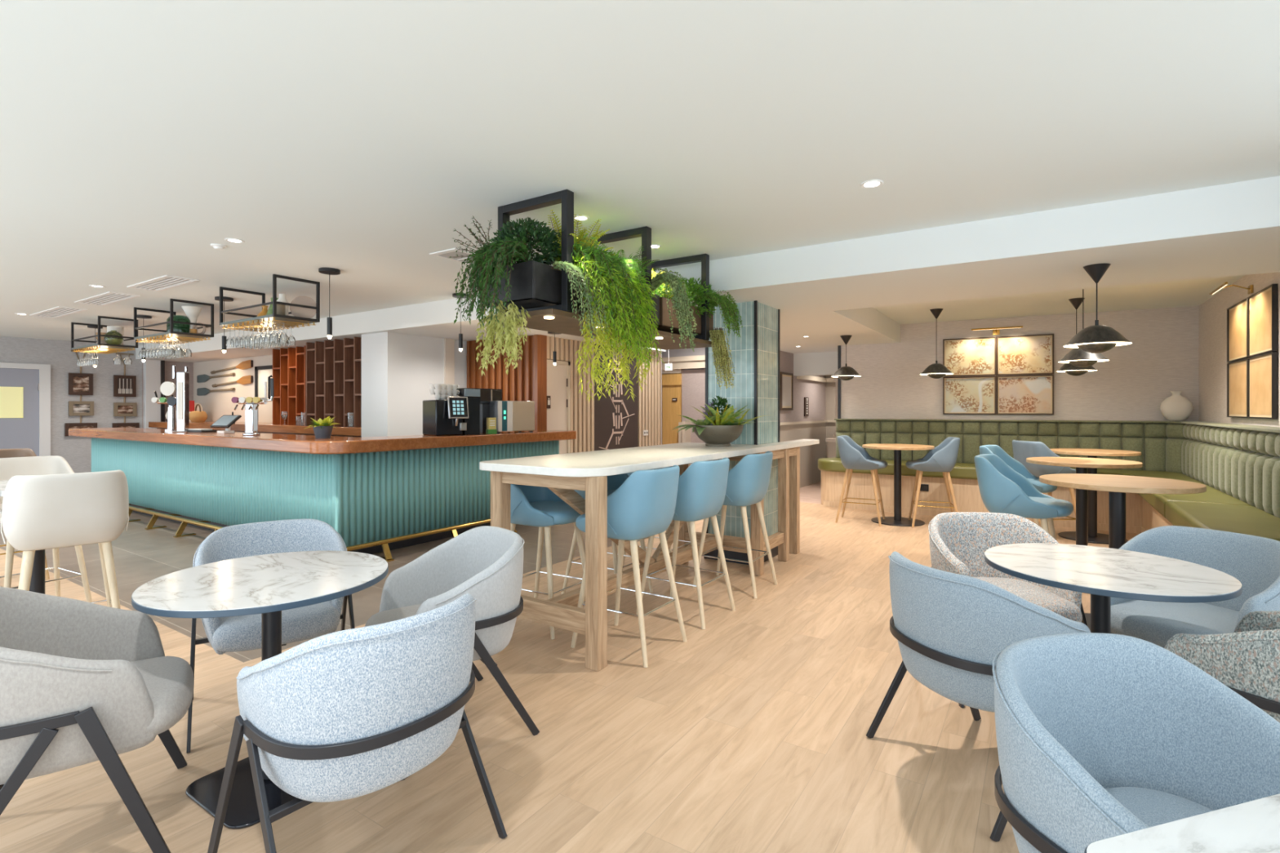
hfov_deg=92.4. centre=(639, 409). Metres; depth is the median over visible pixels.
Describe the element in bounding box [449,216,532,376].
trailing plant
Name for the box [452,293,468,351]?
pendant
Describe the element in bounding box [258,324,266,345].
wine glass
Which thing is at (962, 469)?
seat cushion
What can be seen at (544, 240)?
leafy shrub
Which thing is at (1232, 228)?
ceiling beam
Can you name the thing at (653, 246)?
recessed light
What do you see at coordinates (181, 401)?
beer font
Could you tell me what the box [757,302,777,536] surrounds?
column
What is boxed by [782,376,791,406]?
print
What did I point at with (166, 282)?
ceiling vent
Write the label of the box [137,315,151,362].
pendant
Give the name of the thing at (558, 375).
door
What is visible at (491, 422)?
carton
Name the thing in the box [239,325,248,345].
wine glass
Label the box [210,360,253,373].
paddle
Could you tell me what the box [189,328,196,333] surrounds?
cup
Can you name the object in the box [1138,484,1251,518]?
seat cushion
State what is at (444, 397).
coffee cup
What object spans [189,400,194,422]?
box
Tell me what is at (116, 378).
framed photo
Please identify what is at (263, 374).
door
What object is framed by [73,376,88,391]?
print
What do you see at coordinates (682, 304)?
trailing plant
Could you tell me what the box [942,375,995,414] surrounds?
framed print
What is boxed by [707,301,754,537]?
column
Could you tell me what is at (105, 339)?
potted plant
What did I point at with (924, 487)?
socket
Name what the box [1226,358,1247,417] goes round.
framed print
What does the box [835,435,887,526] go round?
bar stool
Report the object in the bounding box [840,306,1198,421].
wall
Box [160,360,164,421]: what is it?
trim
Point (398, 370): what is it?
wall pillar
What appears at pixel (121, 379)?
print
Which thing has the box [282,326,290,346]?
wine glass
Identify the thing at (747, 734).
floor
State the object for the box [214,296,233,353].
pendant
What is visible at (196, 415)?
basket
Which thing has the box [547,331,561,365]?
pendant
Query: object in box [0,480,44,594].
pedestal table
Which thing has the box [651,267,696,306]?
leafy shrub
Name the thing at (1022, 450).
bar stool
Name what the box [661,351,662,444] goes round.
wall
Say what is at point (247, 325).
wine glass
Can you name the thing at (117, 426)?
print
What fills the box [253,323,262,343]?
wine glass
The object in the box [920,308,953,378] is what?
dome pendant
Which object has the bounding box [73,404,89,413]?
print
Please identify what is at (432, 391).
coffee cup
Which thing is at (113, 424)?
framed photo
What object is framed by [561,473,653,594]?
bar stool
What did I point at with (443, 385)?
coffee cup
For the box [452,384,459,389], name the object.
coffee cup
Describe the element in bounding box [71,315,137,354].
shelf
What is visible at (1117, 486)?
table
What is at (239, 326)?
wine glass
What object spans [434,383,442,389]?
coffee cup
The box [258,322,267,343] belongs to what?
wine glass
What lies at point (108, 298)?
ceiling vent
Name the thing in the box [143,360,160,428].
trim
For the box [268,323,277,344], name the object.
wine glass
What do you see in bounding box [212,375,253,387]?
paddle
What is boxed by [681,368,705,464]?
wall
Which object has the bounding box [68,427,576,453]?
countertop
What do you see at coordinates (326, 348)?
shelf
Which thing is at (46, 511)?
bar stool
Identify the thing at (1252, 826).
marble table
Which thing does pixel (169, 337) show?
wine glass
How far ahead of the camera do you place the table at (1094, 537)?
6.49 m
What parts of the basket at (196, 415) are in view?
handle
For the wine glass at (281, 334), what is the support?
hanging from the shelf at (291, 320)
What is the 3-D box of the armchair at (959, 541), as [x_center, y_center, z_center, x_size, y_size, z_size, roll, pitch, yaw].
[1.814,0.971,3.086,0.649,0.812,0.646,0,0,3]
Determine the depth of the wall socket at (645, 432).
9.91 m
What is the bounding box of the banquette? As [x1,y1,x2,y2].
[817,418,1279,541]
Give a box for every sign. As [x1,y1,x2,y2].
[665,363,671,370]
[804,397,808,416]
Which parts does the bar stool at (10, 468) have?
leg, backrest, leg, leg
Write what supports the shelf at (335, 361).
attached to the shelving unit at (333, 368)
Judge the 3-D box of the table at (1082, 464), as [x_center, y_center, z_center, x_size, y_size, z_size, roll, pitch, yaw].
[3.801,0.904,5.280,0.810,0.932,0.810,0,0,33]
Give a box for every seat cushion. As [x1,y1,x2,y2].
[817,457,977,479]
[1071,467,1204,494]
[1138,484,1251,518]
[1165,501,1279,540]
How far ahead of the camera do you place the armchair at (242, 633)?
2.82 m
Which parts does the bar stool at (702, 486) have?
leg, leg, leg, backrest, leg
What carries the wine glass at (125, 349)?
hanging from the shelf at (103, 348)
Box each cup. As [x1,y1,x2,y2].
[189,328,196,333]
[429,383,435,389]
[429,389,435,395]
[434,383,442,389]
[434,389,443,394]
[434,394,442,399]
[440,383,448,389]
[440,389,448,395]
[440,395,448,399]
[446,384,453,389]
[446,389,453,395]
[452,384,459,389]
[452,389,459,395]
[459,422,466,430]
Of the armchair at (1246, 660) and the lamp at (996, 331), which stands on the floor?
the armchair at (1246, 660)
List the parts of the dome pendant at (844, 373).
lamp shade, lamp shade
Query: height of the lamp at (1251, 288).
0.091 m
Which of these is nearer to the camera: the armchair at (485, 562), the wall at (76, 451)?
the armchair at (485, 562)
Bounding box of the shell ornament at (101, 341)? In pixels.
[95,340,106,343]
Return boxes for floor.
[0,481,1138,852]
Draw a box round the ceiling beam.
[135,176,1279,362]
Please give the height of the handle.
0.360 m
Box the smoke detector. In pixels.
[210,244,226,249]
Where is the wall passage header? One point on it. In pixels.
(822, 363)
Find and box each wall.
[0,336,193,473]
[193,337,454,422]
[471,334,546,431]
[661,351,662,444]
[662,347,705,369]
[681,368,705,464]
[779,350,826,488]
[825,374,835,457]
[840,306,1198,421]
[1198,271,1279,426]
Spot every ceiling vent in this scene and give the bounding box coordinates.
[29,306,87,318]
[74,291,140,306]
[127,275,199,291]
[429,248,497,266]
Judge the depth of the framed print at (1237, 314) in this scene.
5.69 m
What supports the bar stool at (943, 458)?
on the floor
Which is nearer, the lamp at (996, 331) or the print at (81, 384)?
the lamp at (996, 331)
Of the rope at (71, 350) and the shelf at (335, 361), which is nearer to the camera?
the shelf at (335, 361)
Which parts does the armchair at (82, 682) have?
leg, leg, seat, leg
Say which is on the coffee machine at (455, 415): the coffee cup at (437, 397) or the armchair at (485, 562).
the coffee cup at (437, 397)
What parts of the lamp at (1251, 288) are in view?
arm, wall plate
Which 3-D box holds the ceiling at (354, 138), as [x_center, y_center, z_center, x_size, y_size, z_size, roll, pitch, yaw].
[-4.696,-1.277,5.056,18.600,0.120,5.700,0,0,33]
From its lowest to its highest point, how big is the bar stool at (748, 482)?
1.046 m
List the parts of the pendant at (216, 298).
cord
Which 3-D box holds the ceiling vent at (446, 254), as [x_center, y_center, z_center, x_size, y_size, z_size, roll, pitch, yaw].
[-1.270,-1.213,5.080,0.300,0.008,0.900,0,0,33]
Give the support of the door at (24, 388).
in the wall at (76, 451)
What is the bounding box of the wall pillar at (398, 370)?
[361,331,466,437]
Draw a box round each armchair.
[0,586,194,852]
[186,519,355,753]
[207,593,506,852]
[364,525,539,780]
[866,551,1090,841]
[928,511,1087,707]
[992,632,1279,852]
[1111,525,1279,648]
[1164,610,1279,722]
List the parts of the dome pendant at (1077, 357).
cord, lamp shade, lamp shade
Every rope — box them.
[71,350,86,422]
[115,352,133,422]
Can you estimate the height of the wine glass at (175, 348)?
0.190 m
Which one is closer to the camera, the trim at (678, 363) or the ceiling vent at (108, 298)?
the ceiling vent at (108, 298)
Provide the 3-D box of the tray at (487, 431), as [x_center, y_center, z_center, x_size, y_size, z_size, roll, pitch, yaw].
[-1.655,0.245,6.828,0.100,0.050,0.070,0,0,-37]
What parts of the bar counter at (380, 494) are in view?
foot rail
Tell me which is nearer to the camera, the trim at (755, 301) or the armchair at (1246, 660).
the armchair at (1246, 660)
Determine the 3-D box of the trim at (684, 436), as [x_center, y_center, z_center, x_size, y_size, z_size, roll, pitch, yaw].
[0.942,0.810,13.079,0.220,1.120,0.300,0,0,33]
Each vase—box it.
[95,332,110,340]
[181,306,202,333]
[1160,391,1193,421]
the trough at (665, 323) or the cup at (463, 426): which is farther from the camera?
the cup at (463, 426)
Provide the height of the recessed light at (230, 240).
0.006 m
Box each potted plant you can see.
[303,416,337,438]
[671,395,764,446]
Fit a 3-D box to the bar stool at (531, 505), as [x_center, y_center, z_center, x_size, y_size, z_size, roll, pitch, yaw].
[-0.610,0.850,3.966,0.575,1.046,0.513,0,0,30]
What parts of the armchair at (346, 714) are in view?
leg, leg, under frame, leg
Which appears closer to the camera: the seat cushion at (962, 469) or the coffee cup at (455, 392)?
the coffee cup at (455, 392)
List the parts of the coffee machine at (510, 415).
panel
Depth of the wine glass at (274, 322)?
5.74 m
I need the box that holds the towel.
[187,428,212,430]
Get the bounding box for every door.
[0,362,50,456]
[254,364,272,422]
[546,359,570,453]
[662,373,681,444]
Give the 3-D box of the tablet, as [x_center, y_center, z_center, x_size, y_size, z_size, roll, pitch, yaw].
[-4.710,0.167,6.980,0.300,0.207,0.165,0,0,23]
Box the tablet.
[209,414,241,433]
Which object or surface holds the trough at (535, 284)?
in the frame
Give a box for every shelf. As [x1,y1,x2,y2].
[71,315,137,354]
[133,298,213,344]
[219,274,319,332]
[306,348,315,351]
[324,346,333,350]
[334,360,343,363]
[344,344,353,347]
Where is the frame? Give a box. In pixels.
[485,189,712,350]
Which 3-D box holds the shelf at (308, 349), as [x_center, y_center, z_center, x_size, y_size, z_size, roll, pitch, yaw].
[-4.537,-0.839,8.729,0.211,0.024,0.286,0,0,33]
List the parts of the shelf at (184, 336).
rail, edge rail, frame, frame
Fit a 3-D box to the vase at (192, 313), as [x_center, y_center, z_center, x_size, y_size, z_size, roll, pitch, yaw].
[-5.176,-1.017,7.094,0.200,0.330,0.200,0,0,33]
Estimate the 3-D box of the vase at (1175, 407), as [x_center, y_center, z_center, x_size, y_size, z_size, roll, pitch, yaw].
[6.245,-0.040,7.145,0.296,0.350,0.163,0,0,29]
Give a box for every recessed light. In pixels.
[88,284,105,288]
[224,238,244,243]
[573,215,589,221]
[651,244,661,248]
[860,179,884,188]
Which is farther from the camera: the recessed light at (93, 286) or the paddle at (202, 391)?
the paddle at (202, 391)
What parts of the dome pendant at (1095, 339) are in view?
cord, lamp shade, lamp shade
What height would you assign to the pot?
0.160 m
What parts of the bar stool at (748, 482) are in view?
leg, leg, backrest, leg, leg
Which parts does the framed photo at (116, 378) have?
oar picture motif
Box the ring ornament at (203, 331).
[191,322,205,333]
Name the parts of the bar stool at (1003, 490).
backrest, leg, seat, leg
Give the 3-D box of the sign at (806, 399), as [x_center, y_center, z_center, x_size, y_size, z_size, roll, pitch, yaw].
[2.989,-0.050,11.017,0.026,0.340,0.200,0,0,33]
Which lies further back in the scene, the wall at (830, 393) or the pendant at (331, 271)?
the wall at (830, 393)
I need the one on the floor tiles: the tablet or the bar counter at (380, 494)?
the bar counter at (380, 494)
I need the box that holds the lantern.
[106,325,124,345]
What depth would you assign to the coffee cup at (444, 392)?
6.45 m
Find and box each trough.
[484,260,593,314]
[579,293,659,325]
[650,297,713,336]
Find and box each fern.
[528,209,615,262]
[600,243,667,275]
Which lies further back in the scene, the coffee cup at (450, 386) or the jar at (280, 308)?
the coffee cup at (450, 386)
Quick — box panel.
[594,344,638,450]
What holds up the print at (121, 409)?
attached to the framed photo at (120, 409)
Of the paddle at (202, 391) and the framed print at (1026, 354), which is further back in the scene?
the paddle at (202, 391)
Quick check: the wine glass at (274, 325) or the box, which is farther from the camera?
the box
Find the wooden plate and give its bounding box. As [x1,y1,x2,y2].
[289,296,315,318]
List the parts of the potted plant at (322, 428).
pot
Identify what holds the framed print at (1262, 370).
attached to the wall at (1212, 313)
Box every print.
[69,426,93,428]
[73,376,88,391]
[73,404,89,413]
[116,425,135,427]
[117,377,132,394]
[117,405,133,413]
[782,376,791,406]
[1226,297,1248,362]
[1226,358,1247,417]
[1247,283,1277,357]
[1247,351,1277,419]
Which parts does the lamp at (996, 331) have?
wall plate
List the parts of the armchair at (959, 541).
seat, leg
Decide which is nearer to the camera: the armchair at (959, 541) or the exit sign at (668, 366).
the armchair at (959, 541)
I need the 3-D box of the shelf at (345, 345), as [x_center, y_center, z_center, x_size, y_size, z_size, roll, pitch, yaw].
[-3.757,-0.839,8.217,0.211,0.024,0.286,0,0,33]
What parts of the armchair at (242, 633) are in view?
leg, leg, under frame, seat, leg, leg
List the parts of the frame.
hanging frame, hanging frame, hanging frame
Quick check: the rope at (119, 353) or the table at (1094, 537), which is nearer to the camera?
the table at (1094, 537)
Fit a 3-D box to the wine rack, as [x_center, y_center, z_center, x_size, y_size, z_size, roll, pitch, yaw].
[-5.307,-0.361,9.525,0.955,1.182,0.300,0,0,33]
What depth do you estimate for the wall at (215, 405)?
11.62 m
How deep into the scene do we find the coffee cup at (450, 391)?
6.51 m
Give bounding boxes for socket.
[643,430,648,435]
[915,484,928,491]
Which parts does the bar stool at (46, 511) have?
leg, leg, backrest, leg, leg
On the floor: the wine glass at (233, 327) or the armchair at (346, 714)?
the armchair at (346, 714)
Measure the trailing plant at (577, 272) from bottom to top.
0.440 m
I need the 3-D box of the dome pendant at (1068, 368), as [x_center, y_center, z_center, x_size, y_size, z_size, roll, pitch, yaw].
[4.803,-0.793,6.752,0.374,0.847,0.374,0,0,33]
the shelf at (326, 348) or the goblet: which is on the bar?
the goblet
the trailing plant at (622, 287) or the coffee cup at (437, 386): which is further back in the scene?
the coffee cup at (437, 386)
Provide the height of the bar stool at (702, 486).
1.046 m
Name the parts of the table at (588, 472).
leg, leg, leg, leg, leg, leg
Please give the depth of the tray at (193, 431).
7.29 m
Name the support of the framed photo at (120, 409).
hanging from the rope at (119, 353)
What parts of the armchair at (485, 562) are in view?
seat, leg, leg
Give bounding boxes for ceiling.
[0,0,1279,345]
[547,307,900,353]
[873,275,1244,324]
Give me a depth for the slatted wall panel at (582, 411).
8.72 m
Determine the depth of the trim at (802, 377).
11.16 m
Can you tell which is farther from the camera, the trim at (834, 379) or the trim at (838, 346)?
the trim at (834, 379)
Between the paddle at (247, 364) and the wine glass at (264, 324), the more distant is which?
the paddle at (247, 364)
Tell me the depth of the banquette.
7.12 m
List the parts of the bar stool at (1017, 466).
backrest, leg, seat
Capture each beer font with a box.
[151,391,176,431]
[160,365,189,432]
[231,377,274,435]
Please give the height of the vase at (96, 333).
0.205 m
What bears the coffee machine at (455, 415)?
on the bar counter at (380, 494)
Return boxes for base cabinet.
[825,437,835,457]
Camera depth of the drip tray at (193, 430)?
7.31 m
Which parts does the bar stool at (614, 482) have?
leg, backrest, seat, leg, leg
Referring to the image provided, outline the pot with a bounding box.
[257,305,268,316]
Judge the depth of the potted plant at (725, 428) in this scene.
5.11 m
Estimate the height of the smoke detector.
0.030 m
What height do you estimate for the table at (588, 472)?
1.062 m
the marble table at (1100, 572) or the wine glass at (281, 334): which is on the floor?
the marble table at (1100, 572)
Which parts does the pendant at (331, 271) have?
cord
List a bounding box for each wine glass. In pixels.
[113,349,122,364]
[123,349,132,364]
[161,338,169,355]
[164,337,173,354]
[173,337,182,355]
[226,327,234,347]
[230,327,239,346]
[235,326,243,346]
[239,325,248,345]
[244,324,253,345]
[248,324,257,344]
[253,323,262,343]
[253,325,262,346]
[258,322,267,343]
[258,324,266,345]
[263,324,271,344]
[264,321,273,342]
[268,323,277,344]
[269,320,278,342]
[272,324,281,345]
[273,322,282,343]
[278,324,286,344]
[279,321,288,342]
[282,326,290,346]
[287,325,295,345]
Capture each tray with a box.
[185,428,216,432]
[185,430,216,432]
[485,429,497,434]
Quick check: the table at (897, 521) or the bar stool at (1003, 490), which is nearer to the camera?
the bar stool at (1003, 490)
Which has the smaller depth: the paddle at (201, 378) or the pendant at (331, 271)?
the pendant at (331, 271)
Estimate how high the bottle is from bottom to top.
0.240 m
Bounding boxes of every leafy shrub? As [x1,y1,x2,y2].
[489,216,569,265]
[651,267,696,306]
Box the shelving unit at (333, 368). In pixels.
[306,337,361,426]
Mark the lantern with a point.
(114, 340)
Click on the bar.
(263, 428)
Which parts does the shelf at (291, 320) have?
frame, rail, edge rail, frame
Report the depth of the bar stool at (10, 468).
4.20 m
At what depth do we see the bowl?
5.07 m
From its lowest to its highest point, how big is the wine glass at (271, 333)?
0.190 m
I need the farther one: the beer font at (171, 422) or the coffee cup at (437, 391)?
the beer font at (171, 422)
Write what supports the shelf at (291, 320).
hanging from the ceiling at (354, 138)
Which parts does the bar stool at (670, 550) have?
leg, leg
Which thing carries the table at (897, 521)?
on the floor
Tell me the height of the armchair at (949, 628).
0.812 m
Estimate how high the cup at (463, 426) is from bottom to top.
0.080 m
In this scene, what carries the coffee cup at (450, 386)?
on the coffee cup at (450, 391)
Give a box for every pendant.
[87,325,102,367]
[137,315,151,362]
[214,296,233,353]
[318,267,340,338]
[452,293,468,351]
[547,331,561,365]
[831,334,861,380]
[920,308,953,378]
[1056,297,1097,376]
[1057,288,1109,367]
[1062,262,1133,353]
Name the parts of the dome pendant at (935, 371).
lamp shade, cord, lamp shade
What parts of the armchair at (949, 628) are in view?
leg, leg, leg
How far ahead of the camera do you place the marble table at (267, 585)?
2.17 m
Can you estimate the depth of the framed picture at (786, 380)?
10.14 m
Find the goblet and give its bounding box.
[280,411,288,425]
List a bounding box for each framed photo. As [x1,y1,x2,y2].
[64,422,97,435]
[68,373,93,395]
[68,400,93,415]
[111,422,139,427]
[113,374,136,396]
[113,402,137,416]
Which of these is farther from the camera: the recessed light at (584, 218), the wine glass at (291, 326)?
the wine glass at (291, 326)
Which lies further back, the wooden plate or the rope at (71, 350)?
the rope at (71, 350)
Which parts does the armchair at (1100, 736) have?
seat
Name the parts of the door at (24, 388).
pane, pane trim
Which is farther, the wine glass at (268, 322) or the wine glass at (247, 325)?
the wine glass at (247, 325)
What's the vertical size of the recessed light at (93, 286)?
0.006 m
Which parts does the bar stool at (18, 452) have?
backrest, leg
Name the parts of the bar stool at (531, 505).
leg, backrest, leg, leg, seat, leg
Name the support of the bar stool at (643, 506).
on the floor
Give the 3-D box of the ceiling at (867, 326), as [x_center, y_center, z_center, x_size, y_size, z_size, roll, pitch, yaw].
[-2.405,-1.147,12.464,14.300,0.381,6.200,0,0,33]
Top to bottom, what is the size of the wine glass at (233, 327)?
0.190 m
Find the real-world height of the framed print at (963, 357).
0.518 m
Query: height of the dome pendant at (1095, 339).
0.581 m
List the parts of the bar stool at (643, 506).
leg, seat, leg, backrest, leg, leg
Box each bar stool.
[0,448,49,579]
[0,455,92,602]
[0,470,128,608]
[511,484,585,639]
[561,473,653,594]
[570,464,687,667]
[622,466,691,566]
[635,457,735,629]
[692,451,777,599]
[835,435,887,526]
[906,436,959,527]
[974,453,1073,541]
[978,444,1057,525]
[1012,440,1075,526]
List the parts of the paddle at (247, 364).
blade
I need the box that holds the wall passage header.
[793,351,837,376]
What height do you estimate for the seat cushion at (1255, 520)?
0.160 m
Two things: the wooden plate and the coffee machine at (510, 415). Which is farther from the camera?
the coffee machine at (510, 415)
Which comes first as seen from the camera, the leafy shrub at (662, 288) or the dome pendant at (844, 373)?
the leafy shrub at (662, 288)
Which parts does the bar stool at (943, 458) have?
leg, seat, leg, backrest, leg, leg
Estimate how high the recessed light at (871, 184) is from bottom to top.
0.006 m
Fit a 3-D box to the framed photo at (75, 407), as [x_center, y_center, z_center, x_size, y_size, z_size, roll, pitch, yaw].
[-10.016,-0.020,11.001,0.040,0.260,0.340,0,0,33]
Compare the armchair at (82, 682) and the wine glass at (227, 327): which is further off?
the wine glass at (227, 327)
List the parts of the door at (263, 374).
frame, handle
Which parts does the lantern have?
lid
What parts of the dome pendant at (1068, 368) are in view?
cord, lamp shade, lamp shade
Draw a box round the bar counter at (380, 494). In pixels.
[68,427,576,561]
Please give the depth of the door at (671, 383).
13.33 m
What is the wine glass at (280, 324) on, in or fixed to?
hanging from the shelf at (291, 320)
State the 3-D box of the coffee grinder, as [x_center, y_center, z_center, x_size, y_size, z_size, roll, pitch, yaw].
[-1.809,0.015,7.145,0.234,0.510,0.340,0,0,33]
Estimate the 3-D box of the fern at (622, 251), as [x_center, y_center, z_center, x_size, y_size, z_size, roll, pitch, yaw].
[-0.147,-0.932,4.127,0.670,0.307,0.620,0,0,-38]
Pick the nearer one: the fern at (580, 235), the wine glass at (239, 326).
the fern at (580, 235)
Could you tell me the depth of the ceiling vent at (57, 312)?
7.65 m
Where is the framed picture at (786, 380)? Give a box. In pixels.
[779,372,793,410]
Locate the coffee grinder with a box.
[480,388,502,433]
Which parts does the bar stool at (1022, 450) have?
backrest, leg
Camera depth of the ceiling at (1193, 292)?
7.03 m
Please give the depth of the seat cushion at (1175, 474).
6.86 m
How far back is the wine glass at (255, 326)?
5.96 m
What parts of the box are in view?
lid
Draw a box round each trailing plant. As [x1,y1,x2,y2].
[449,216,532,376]
[551,232,664,402]
[551,260,616,337]
[651,268,697,351]
[659,276,742,390]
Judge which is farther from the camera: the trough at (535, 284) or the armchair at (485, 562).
the trough at (535, 284)
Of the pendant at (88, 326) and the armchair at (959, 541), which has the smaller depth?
the armchair at (959, 541)
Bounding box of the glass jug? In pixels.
[266,297,278,315]
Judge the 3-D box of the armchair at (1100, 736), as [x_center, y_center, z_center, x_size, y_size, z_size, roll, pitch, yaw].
[1.106,0.971,1.249,0.649,0.812,0.646,0,0,-16]
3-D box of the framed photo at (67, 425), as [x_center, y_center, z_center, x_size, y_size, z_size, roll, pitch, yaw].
[-10.016,0.355,11.001,0.040,0.230,0.440,0,0,33]
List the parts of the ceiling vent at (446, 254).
vent frame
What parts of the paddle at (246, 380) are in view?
blade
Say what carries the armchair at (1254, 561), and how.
on the floor
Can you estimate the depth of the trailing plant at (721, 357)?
4.81 m
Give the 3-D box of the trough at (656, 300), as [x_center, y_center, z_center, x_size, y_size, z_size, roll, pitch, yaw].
[-0.215,-0.692,4.137,0.420,0.207,0.640,0,0,33]
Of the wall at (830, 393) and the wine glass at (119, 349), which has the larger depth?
the wall at (830, 393)
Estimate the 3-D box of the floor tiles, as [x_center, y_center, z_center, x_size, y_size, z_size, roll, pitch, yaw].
[-5.320,1.395,9.772,12.380,0.050,7.300,0,0,33]
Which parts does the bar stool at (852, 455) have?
leg, leg, backrest, leg, seat, leg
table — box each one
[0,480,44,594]
[131,551,388,829]
[479,439,819,671]
[862,444,934,526]
[984,542,1242,633]
[1026,457,1142,546]
[1039,473,1206,634]
[1050,448,1141,544]
[1084,793,1279,852]
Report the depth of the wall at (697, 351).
13.25 m
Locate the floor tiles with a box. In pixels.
[0,511,672,662]
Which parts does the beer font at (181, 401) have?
tap handle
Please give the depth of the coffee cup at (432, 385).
6.43 m
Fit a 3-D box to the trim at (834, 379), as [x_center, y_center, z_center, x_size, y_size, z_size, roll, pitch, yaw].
[3.635,-0.035,11.095,0.240,1.090,0.240,0,0,33]
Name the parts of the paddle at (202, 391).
blade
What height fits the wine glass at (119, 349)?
0.200 m
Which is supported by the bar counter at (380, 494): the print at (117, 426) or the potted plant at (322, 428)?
the potted plant at (322, 428)
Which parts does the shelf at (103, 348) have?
rail, edge rail, frame, frame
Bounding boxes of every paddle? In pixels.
[196,373,235,382]
[196,387,235,395]
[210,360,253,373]
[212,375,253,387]
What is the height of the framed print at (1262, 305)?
0.525 m
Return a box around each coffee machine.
[422,387,479,435]
[489,400,534,433]
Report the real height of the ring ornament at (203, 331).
0.147 m
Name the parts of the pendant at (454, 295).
cord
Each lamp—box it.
[971,325,1022,335]
[1208,281,1253,294]
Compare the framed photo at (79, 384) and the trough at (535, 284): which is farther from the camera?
the framed photo at (79, 384)
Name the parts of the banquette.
skirting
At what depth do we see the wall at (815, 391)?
11.03 m
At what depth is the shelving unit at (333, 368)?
8.35 m
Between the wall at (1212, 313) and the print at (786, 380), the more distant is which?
the print at (786, 380)
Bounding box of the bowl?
[693,424,743,446]
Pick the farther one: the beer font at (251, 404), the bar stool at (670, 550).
the beer font at (251, 404)
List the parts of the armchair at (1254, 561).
seat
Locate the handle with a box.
[194,403,202,410]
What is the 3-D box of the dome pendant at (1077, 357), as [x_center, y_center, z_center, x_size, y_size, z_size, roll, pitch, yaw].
[3.938,-0.796,5.453,0.374,0.842,0.374,0,0,33]
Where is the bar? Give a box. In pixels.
[148,421,361,437]
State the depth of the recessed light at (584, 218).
3.90 m
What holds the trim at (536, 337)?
attached to the wall at (543, 339)
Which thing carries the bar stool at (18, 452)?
on the floor
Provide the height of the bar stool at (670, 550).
1.046 m
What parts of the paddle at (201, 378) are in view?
blade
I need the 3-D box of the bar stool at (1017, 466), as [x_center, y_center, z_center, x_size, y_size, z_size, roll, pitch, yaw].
[3.328,0.850,5.409,0.575,1.046,0.513,0,0,42]
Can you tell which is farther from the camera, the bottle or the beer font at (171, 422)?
the beer font at (171, 422)
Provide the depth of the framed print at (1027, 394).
8.01 m
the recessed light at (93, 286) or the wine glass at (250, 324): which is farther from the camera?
the recessed light at (93, 286)
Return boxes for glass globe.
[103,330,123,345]
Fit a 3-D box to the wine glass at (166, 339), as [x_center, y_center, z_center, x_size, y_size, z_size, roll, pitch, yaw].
[-5.369,-0.716,6.946,0.072,0.190,0.072,0,0,33]
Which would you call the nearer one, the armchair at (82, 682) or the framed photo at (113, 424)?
the armchair at (82, 682)
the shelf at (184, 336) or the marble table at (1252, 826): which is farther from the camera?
the shelf at (184, 336)
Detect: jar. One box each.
[166,315,190,333]
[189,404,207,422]
[276,303,284,315]
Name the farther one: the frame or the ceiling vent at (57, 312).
the ceiling vent at (57, 312)
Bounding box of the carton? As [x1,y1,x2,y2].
[485,417,497,434]
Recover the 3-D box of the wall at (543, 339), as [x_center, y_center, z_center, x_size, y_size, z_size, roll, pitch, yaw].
[-1.842,0.207,8.273,1.440,2.326,0.130,0,0,33]
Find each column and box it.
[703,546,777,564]
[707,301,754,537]
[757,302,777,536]
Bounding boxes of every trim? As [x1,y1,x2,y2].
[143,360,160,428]
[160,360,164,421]
[466,334,539,431]
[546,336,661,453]
[662,355,705,374]
[678,421,690,466]
[705,300,779,533]
[779,375,835,425]
[832,377,837,437]
[837,345,840,418]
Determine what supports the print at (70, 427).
attached to the framed photo at (67, 425)

